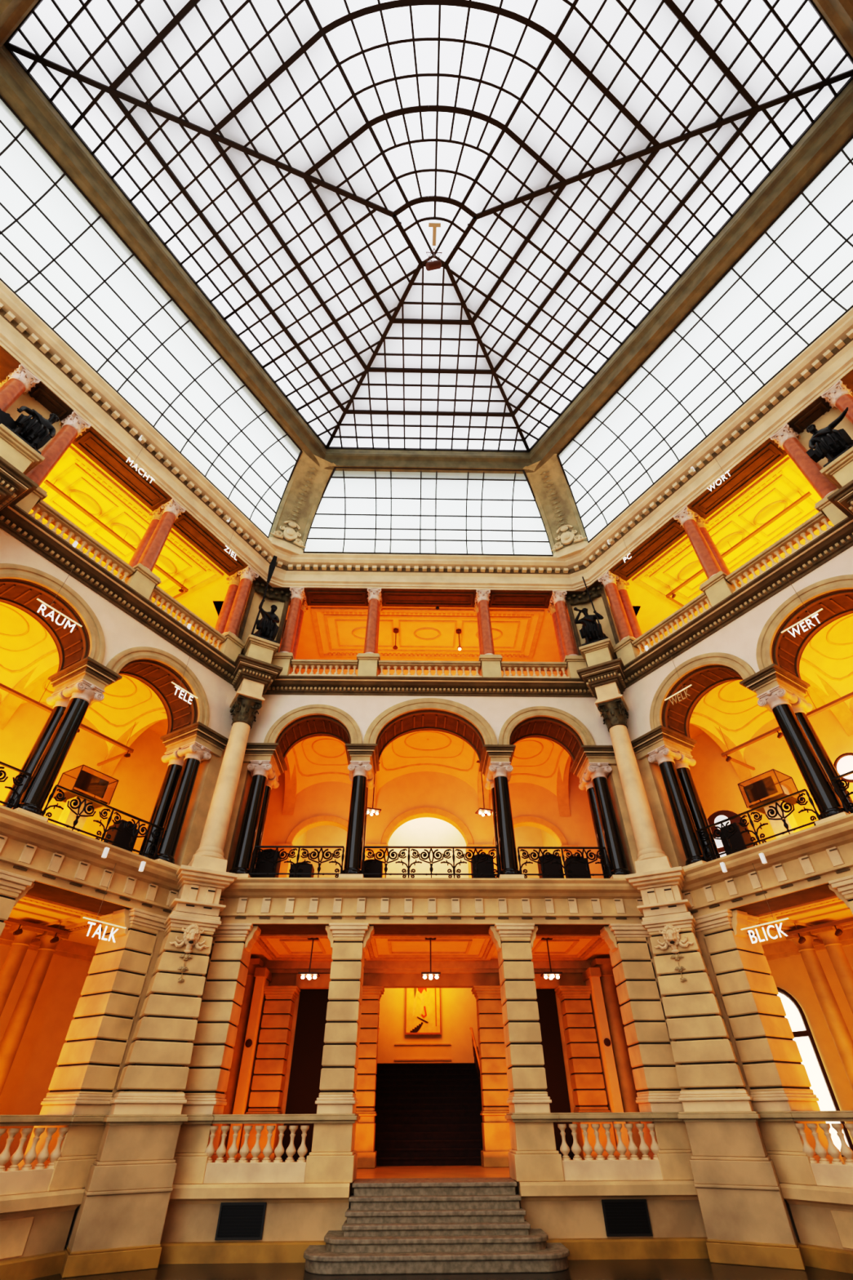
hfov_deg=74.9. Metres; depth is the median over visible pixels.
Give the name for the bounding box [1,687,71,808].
marble column
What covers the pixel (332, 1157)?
pier
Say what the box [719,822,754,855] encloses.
chair
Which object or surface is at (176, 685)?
hanging word
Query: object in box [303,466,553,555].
window
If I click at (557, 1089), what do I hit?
doorway
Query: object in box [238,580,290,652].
niche
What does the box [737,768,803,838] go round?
display case
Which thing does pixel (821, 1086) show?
arched window
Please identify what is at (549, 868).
chair
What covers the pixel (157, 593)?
balustrade
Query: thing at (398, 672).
wall
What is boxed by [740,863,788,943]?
hanging word
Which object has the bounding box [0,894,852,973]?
ceiling
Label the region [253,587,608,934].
ceiling
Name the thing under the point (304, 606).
column
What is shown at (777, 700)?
marble column
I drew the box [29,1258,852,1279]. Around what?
floor
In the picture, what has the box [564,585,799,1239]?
wall
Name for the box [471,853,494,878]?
chair
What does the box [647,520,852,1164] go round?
wall
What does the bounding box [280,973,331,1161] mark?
doorway
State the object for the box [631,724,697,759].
block
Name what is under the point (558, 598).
column
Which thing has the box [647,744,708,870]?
marble column
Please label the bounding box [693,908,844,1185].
pier
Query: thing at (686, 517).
column
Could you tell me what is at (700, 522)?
column
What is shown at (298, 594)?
column
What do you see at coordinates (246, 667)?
crown molding
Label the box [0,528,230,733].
wall
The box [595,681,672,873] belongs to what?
column
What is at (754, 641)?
wall
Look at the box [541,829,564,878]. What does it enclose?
wall
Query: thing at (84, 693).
marble column
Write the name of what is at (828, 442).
bronze statue
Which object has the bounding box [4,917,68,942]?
track
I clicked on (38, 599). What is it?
hanging word
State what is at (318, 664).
balustrade
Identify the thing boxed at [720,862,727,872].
cable box
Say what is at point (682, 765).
marble column
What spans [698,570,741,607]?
pedestal
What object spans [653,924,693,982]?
relief
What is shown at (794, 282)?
window
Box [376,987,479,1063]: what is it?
wall
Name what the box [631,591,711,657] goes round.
balustrade
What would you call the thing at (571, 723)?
wall
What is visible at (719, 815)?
window
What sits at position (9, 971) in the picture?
column
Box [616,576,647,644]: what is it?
column
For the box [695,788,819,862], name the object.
iron railing
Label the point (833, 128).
ceiling beam
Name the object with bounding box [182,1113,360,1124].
rail
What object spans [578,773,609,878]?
marble column
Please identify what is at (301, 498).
trim
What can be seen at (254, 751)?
block
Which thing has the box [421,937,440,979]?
pendant lamp
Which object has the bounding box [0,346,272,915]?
ceiling
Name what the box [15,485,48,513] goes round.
pedestal
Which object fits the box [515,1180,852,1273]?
wall
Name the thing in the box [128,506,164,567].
column
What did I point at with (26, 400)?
wall
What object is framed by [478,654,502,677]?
pedestal
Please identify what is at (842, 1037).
column
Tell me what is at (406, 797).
wall
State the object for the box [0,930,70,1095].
column
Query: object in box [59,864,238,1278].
pier
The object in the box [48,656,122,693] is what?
block
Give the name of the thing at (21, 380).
column
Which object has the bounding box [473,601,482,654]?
column
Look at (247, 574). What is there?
column
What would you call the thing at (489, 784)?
marble column
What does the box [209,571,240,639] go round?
column
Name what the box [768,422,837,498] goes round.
column
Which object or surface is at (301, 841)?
wall
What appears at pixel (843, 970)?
column
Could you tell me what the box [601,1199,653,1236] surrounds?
air vent
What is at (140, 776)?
wall
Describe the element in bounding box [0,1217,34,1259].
access panel
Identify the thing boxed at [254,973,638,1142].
wall
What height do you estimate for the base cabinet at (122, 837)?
1.000 m
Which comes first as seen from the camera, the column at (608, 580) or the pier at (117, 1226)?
the pier at (117, 1226)
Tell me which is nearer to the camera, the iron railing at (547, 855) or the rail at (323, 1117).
the rail at (323, 1117)
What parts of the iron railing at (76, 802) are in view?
post, scrollwork panel, rail, post, rail, scrollwork panel, post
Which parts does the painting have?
painted leg, painted post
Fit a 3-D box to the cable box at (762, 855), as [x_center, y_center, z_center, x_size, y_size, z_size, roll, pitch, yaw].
[6.241,4.050,10.331,0.060,0.180,0.070,23,-46,-25]
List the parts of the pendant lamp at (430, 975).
rod, plate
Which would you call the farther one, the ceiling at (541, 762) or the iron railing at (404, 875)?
the ceiling at (541, 762)
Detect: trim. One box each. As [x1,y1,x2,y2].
[0,280,852,591]
[0,504,852,697]
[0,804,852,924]
[268,449,336,555]
[394,1043,451,1060]
[523,453,588,558]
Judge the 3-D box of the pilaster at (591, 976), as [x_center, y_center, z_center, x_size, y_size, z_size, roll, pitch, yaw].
[4.213,9.848,13.082,0.280,3.650,0.800,1,-41,-1]
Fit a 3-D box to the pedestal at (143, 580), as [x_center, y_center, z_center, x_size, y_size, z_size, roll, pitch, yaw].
[-7.285,-1.215,13.701,1.170,0.810,0.680,-21,-45,23]
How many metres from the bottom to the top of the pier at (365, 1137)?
3.287 m
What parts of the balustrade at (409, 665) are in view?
rail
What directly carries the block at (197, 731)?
on the marble column at (194, 752)
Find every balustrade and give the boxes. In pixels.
[0,1115,73,1195]
[29,499,135,583]
[148,585,226,649]
[203,1114,311,1183]
[288,659,358,675]
[377,660,481,677]
[500,661,569,678]
[556,1111,662,1181]
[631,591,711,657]
[724,511,832,592]
[790,1110,852,1188]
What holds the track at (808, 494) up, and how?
hanging from the wall at (327, 632)
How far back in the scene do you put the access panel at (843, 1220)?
7.99 m
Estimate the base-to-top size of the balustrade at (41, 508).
0.620 m
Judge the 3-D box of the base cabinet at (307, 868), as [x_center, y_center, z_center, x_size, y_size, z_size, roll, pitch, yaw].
[-3.011,5.734,13.378,0.520,0.720,0.478,1,-41,-1]
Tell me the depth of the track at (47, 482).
16.01 m
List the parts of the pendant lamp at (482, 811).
rod, plate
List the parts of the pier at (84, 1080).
moulding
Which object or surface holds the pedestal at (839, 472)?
on the crown molding at (842, 499)
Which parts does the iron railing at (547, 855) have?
post, scrollwork panel, rail, post, rail, scrollwork panel, post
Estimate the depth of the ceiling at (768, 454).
15.02 m
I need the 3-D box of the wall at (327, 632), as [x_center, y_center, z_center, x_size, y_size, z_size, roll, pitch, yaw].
[0.161,-4.522,15.396,33.185,0.580,16.411,1,-41,-1]
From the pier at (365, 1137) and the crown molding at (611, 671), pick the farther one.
the crown molding at (611, 671)
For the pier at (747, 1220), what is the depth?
9.25 m
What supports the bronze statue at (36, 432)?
on the pedestal at (13, 449)
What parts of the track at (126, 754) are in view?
cross rail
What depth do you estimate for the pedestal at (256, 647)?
15.50 m
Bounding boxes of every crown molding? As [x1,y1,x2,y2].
[0,456,39,510]
[231,653,283,694]
[576,657,626,698]
[826,480,852,519]
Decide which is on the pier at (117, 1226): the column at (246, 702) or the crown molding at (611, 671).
the column at (246, 702)
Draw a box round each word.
[36,547,85,632]
[82,864,126,942]
[125,444,154,483]
[171,631,199,704]
[223,528,236,560]
[621,533,631,563]
[662,632,692,704]
[706,454,730,491]
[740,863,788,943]
[774,558,822,636]
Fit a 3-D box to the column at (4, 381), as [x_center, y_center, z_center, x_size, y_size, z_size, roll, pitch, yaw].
[-9.765,-4.871,12.245,0.540,2.870,0.540,-21,-45,23]
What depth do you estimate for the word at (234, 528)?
16.69 m
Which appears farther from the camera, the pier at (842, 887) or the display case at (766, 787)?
the display case at (766, 787)
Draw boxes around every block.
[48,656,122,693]
[160,721,228,757]
[243,742,287,778]
[345,743,379,775]
[479,744,515,777]
[569,745,617,780]
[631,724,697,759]
[739,663,810,699]
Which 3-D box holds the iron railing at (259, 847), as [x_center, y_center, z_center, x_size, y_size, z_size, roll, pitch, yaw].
[-2.927,5.050,12.610,2.094,0.760,0.080,1,-41,-1]
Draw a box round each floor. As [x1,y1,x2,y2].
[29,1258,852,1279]
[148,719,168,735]
[351,1165,517,1195]
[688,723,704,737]
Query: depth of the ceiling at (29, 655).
13.79 m
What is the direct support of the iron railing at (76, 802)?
on the floor
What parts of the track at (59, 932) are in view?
rail, cross rail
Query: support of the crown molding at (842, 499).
attached to the wall at (828, 418)
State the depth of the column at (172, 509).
14.80 m
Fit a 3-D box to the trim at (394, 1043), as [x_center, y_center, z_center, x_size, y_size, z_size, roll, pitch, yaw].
[-0.119,13.105,17.719,1.800,0.430,0.040,1,-41,-1]
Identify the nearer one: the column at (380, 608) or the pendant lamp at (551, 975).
the pendant lamp at (551, 975)
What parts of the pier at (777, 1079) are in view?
moulding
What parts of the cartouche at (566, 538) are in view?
crown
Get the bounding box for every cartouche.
[270,520,306,547]
[551,524,586,551]
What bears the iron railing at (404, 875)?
on the floor
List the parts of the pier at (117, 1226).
cap rail, moulding, cornice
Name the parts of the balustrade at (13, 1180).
rail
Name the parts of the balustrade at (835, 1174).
rail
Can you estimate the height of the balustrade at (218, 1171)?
0.860 m
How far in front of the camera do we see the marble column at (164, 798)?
12.90 m
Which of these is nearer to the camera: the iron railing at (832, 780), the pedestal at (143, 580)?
the iron railing at (832, 780)
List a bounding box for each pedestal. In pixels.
[0,423,44,474]
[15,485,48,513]
[119,563,161,599]
[209,631,244,662]
[240,634,279,663]
[271,652,297,675]
[356,653,381,675]
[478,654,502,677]
[559,655,586,678]
[578,638,617,666]
[613,635,648,665]
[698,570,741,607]
[814,488,847,525]
[819,446,852,488]
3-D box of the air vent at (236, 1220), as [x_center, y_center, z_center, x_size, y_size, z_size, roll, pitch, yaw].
[-2.922,9.159,8.783,0.720,0.410,0.045,1,-41,-1]
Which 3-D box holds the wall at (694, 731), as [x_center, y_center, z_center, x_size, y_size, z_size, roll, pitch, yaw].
[10.749,-1.235,12.782,3.450,0.500,17.120,23,-46,-25]
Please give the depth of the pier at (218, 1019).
10.40 m
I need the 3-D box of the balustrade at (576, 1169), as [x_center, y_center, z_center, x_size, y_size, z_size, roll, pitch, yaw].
[3.135,8.664,9.549,1.950,0.860,0.360,1,-41,-1]
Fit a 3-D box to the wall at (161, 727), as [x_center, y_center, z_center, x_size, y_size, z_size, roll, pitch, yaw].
[-10.391,-1.459,12.390,3.450,0.500,17.120,-21,-45,23]
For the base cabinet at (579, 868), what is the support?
on the floor
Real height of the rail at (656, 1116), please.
0.125 m
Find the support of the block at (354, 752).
on the marble column at (360, 771)
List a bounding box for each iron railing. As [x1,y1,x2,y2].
[0,761,31,809]
[42,784,164,859]
[248,845,344,877]
[361,845,500,878]
[517,846,611,878]
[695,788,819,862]
[830,770,852,813]
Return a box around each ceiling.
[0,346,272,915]
[0,601,167,777]
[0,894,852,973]
[3,0,852,452]
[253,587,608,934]
[282,730,571,816]
[583,369,852,915]
[689,613,852,782]
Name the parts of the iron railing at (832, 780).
post, rail, scrollwork panel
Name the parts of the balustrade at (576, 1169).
rail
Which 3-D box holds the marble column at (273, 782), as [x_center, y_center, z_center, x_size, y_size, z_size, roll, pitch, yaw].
[-4.201,4.677,13.724,0.620,2.925,0.557,1,-41,-1]
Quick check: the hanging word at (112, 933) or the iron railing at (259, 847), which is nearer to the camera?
the hanging word at (112, 933)
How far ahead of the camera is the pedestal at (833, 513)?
12.01 m
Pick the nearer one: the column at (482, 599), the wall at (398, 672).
the column at (482, 599)
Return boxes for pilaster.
[225,967,272,1161]
[582,967,631,1159]
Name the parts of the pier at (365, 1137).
moulding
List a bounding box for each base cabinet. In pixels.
[103,819,138,852]
[255,848,281,877]
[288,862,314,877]
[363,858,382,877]
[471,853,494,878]
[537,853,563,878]
[564,856,591,878]
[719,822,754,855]
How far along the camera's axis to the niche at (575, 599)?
18.07 m
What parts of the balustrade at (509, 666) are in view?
rail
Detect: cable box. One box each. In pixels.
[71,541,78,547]
[101,847,109,857]
[137,861,146,871]
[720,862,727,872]
[759,853,767,863]
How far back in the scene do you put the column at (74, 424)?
12.96 m
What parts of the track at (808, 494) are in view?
cross rail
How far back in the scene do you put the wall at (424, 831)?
20.63 m
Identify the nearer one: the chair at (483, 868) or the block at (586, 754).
the chair at (483, 868)
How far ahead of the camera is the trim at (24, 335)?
15.94 m
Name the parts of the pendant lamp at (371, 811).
plate, rod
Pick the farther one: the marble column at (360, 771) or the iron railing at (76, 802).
the marble column at (360, 771)
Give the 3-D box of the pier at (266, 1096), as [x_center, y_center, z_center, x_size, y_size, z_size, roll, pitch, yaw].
[-3.622,9.974,12.903,0.870,3.287,0.660,1,-41,-1]
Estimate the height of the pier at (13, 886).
3.890 m
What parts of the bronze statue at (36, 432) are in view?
rocky seat, sash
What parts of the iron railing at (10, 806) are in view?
rail, rail, post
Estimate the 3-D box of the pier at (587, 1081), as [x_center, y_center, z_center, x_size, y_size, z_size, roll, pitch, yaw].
[3.726,10.052,13.039,0.870,3.287,0.660,1,-41,-1]
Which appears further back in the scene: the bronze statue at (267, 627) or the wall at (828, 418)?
the bronze statue at (267, 627)
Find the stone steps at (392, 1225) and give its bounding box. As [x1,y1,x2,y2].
[303,1177,569,1275]
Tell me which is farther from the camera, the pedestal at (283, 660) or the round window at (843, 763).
the pedestal at (283, 660)
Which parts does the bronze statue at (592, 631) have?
sash, rocky seat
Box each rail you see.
[70,1115,105,1125]
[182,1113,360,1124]
[504,1111,683,1122]
[757,1111,793,1121]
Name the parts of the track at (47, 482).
cross rail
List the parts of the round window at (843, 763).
pane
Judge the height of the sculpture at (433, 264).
0.704 m
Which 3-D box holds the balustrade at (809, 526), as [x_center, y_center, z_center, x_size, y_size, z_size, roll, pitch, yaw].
[8.136,-1.907,12.842,0.360,0.620,2.360,23,-46,-25]
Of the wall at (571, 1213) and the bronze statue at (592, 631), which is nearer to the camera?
the wall at (571, 1213)
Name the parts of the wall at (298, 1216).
ledge moulding, ledge moulding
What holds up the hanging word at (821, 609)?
hanging from the wall at (754, 641)
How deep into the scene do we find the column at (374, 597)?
17.37 m
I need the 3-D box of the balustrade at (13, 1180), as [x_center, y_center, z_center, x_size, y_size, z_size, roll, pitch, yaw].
[-6.180,7.293,7.891,0.360,0.860,2.340,-21,-45,23]
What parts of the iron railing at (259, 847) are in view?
post, scrollwork panel, rail, post, rail, scrollwork panel, post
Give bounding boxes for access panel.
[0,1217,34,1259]
[830,1209,852,1248]
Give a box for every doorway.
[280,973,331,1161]
[498,973,574,1159]
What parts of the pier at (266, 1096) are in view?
moulding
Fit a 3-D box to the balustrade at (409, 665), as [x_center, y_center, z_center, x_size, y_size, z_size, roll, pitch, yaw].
[0.090,0.930,16.104,2.960,0.620,0.360,1,-41,-1]
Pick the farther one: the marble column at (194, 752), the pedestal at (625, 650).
the pedestal at (625, 650)
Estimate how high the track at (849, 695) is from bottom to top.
0.996 m
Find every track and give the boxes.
[0,680,135,766]
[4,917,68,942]
[43,480,188,606]
[666,491,812,613]
[719,691,852,770]
[786,917,852,943]
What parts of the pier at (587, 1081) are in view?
moulding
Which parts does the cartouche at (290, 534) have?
crown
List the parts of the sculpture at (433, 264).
mounting plate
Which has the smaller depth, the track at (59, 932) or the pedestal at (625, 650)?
the track at (59, 932)
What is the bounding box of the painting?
[404,987,441,1035]
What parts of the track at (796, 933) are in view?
cross rail, rail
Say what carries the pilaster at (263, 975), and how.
attached to the wall at (387, 980)
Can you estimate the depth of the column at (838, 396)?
13.02 m
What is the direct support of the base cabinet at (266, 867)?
on the floor
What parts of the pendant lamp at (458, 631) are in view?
rod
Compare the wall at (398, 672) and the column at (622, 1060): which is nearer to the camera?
the column at (622, 1060)
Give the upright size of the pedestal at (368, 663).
0.810 m
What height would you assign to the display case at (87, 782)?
2.075 m
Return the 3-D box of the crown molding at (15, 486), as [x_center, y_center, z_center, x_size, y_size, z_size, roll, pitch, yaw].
[-8.425,-2.862,10.472,1.560,0.480,1.200,-21,-45,23]
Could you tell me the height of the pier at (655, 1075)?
3.890 m
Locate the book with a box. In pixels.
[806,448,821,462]
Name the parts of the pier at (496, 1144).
moulding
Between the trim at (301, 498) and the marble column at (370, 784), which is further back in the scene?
the trim at (301, 498)
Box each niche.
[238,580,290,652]
[565,584,618,655]
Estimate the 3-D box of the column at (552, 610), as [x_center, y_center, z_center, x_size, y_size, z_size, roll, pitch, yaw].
[4.362,-0.071,17.936,0.540,2.870,0.540,1,-41,-1]
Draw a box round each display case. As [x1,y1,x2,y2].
[53,764,118,833]
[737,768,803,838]
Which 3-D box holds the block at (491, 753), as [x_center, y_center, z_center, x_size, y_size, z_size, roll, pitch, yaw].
[1.871,3.301,14.714,0.820,0.435,1.380,1,-41,-1]
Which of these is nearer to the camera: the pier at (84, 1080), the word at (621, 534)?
the pier at (84, 1080)
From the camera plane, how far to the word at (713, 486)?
14.91 m
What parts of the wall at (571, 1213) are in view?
ledge moulding, ledge moulding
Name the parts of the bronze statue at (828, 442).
sash, rocky seat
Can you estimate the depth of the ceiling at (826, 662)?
14.45 m
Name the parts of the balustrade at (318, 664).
rail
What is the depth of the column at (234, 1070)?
12.95 m
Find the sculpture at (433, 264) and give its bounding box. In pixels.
[425,222,442,271]
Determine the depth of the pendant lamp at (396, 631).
19.75 m
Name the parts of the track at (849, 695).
cross rail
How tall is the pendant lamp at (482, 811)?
1.619 m
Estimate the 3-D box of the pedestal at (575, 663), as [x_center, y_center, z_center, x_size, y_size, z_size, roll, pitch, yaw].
[4.376,1.115,16.492,0.680,0.810,1.170,1,-41,-1]
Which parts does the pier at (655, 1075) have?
moulding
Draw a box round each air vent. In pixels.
[214,1202,266,1239]
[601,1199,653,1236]
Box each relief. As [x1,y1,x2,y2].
[168,924,208,982]
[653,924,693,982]
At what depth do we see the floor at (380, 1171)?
10.77 m
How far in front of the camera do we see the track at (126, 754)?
13.50 m
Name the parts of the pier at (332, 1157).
moulding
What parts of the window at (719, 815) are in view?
pane, round pane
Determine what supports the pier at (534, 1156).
on the wall at (571, 1213)
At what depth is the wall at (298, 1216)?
8.65 m
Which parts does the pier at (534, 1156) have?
moulding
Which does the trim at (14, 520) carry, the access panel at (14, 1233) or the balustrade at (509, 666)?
the balustrade at (509, 666)
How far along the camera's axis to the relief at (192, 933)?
10.72 m
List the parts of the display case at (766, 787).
dark panel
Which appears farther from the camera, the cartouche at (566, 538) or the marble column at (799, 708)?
the cartouche at (566, 538)
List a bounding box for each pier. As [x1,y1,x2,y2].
[0,869,35,935]
[17,907,167,1191]
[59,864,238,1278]
[173,923,261,1184]
[235,986,300,1161]
[304,923,374,1183]
[354,985,384,1168]
[471,985,511,1167]
[488,923,564,1182]
[554,985,620,1159]
[600,923,693,1180]
[624,866,805,1270]
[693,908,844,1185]
[827,875,852,914]
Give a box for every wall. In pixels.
[0,382,822,662]
[0,510,208,1170]
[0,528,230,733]
[0,1182,351,1279]
[5,392,62,452]
[64,581,290,1247]
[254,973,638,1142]
[255,694,603,762]
[260,762,603,878]
[288,830,307,873]
[295,658,559,677]
[303,817,543,878]
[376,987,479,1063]
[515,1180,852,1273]
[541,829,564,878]
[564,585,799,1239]
[627,546,852,737]
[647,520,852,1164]
[797,407,852,467]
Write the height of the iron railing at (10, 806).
0.760 m
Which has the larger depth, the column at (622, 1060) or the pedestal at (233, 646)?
the pedestal at (233, 646)
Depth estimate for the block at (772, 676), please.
11.99 m
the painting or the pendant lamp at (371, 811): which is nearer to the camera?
the pendant lamp at (371, 811)
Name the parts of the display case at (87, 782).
dark panel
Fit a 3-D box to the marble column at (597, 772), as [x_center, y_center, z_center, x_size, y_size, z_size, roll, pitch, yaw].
[4.397,4.397,13.450,0.620,2.925,0.557,1,-41,-1]
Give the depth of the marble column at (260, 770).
13.20 m
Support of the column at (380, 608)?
on the pedestal at (368, 663)
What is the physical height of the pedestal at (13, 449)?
0.940 m
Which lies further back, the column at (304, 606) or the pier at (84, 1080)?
the column at (304, 606)
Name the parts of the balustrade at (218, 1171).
rail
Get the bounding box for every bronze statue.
[0,405,58,454]
[251,555,279,642]
[573,576,608,645]
[806,407,852,467]
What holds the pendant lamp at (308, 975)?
hanging from the ceiling at (280, 953)
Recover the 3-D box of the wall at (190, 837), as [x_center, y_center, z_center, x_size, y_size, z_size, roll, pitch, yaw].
[-6.056,5.063,14.774,1.859,14.900,4.859,21,-45,-23]
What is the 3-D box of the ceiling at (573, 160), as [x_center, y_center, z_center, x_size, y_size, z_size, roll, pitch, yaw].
[-1.098,-11.105,13.536,16.167,1.085,15.043,23,-46,-25]
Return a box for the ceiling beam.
[0,0,852,473]
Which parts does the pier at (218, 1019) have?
moulding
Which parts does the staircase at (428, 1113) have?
handrail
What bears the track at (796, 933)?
hanging from the ceiling at (280, 953)
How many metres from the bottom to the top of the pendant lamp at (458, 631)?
0.920 m
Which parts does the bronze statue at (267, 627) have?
rocky seat, sash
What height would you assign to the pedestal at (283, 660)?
0.810 m
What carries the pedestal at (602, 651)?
on the crown molding at (611, 671)
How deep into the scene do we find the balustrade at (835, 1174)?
8.45 m
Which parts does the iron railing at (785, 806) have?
post, scrollwork panel, rail, post, rail, scrollwork panel, post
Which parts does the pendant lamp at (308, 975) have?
plate, rod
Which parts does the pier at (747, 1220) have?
cornice, moulding, cap rail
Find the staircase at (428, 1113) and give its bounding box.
[374,1026,483,1165]
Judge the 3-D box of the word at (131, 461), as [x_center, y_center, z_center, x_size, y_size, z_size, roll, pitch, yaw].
[-7.510,-4.784,14.928,0.017,1.130,0.800,-22,-45,23]
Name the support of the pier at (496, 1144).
on the floor at (380, 1171)
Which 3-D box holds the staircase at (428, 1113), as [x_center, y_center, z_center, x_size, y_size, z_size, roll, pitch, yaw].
[-0.001,11.932,14.733,3.240,3.265,4.712,1,-41,-1]
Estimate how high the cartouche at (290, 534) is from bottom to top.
0.940 m
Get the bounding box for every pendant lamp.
[297,937,319,979]
[367,762,381,815]
[392,628,399,649]
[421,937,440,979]
[456,629,462,650]
[475,760,493,816]
[540,937,562,979]
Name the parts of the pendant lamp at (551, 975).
rod, plate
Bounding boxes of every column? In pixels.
[0,363,40,412]
[0,376,26,394]
[0,924,44,1016]
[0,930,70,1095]
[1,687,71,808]
[11,678,105,821]
[25,410,91,486]
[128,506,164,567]
[137,497,186,571]
[138,746,185,857]
[151,741,211,868]
[188,678,265,871]
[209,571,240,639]
[217,958,264,1161]
[222,565,258,635]
[229,760,275,877]
[251,770,279,877]
[279,586,306,652]
[292,599,308,659]
[338,760,373,877]
[349,777,373,869]
[364,587,382,653]
[368,600,382,653]
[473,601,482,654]
[475,589,494,654]
[484,772,510,878]
[487,761,524,878]
[546,600,564,662]
[550,590,577,656]
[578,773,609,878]
[583,762,631,878]
[590,958,643,1159]
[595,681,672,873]
[597,569,635,640]
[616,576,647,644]
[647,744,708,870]
[673,506,722,579]
[673,751,720,861]
[694,513,730,574]
[756,684,851,825]
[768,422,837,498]
[785,931,852,1089]
[790,693,852,813]
[810,924,852,1013]
[820,378,852,424]
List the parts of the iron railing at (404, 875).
post, scrollwork panel, post, rail, scrollwork panel, rail, post, scrollwork panel, post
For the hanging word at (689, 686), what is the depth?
13.51 m
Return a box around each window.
[0,95,302,537]
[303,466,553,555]
[556,135,852,542]
[707,809,748,857]
[776,986,852,1156]
[833,752,852,782]
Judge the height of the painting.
1.970 m
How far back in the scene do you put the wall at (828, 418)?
13.57 m
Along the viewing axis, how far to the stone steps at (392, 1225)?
8.34 m
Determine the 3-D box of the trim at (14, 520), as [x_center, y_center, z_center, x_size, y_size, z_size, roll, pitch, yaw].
[0.221,-2.604,11.072,27.346,0.600,13.584,1,-41,-1]

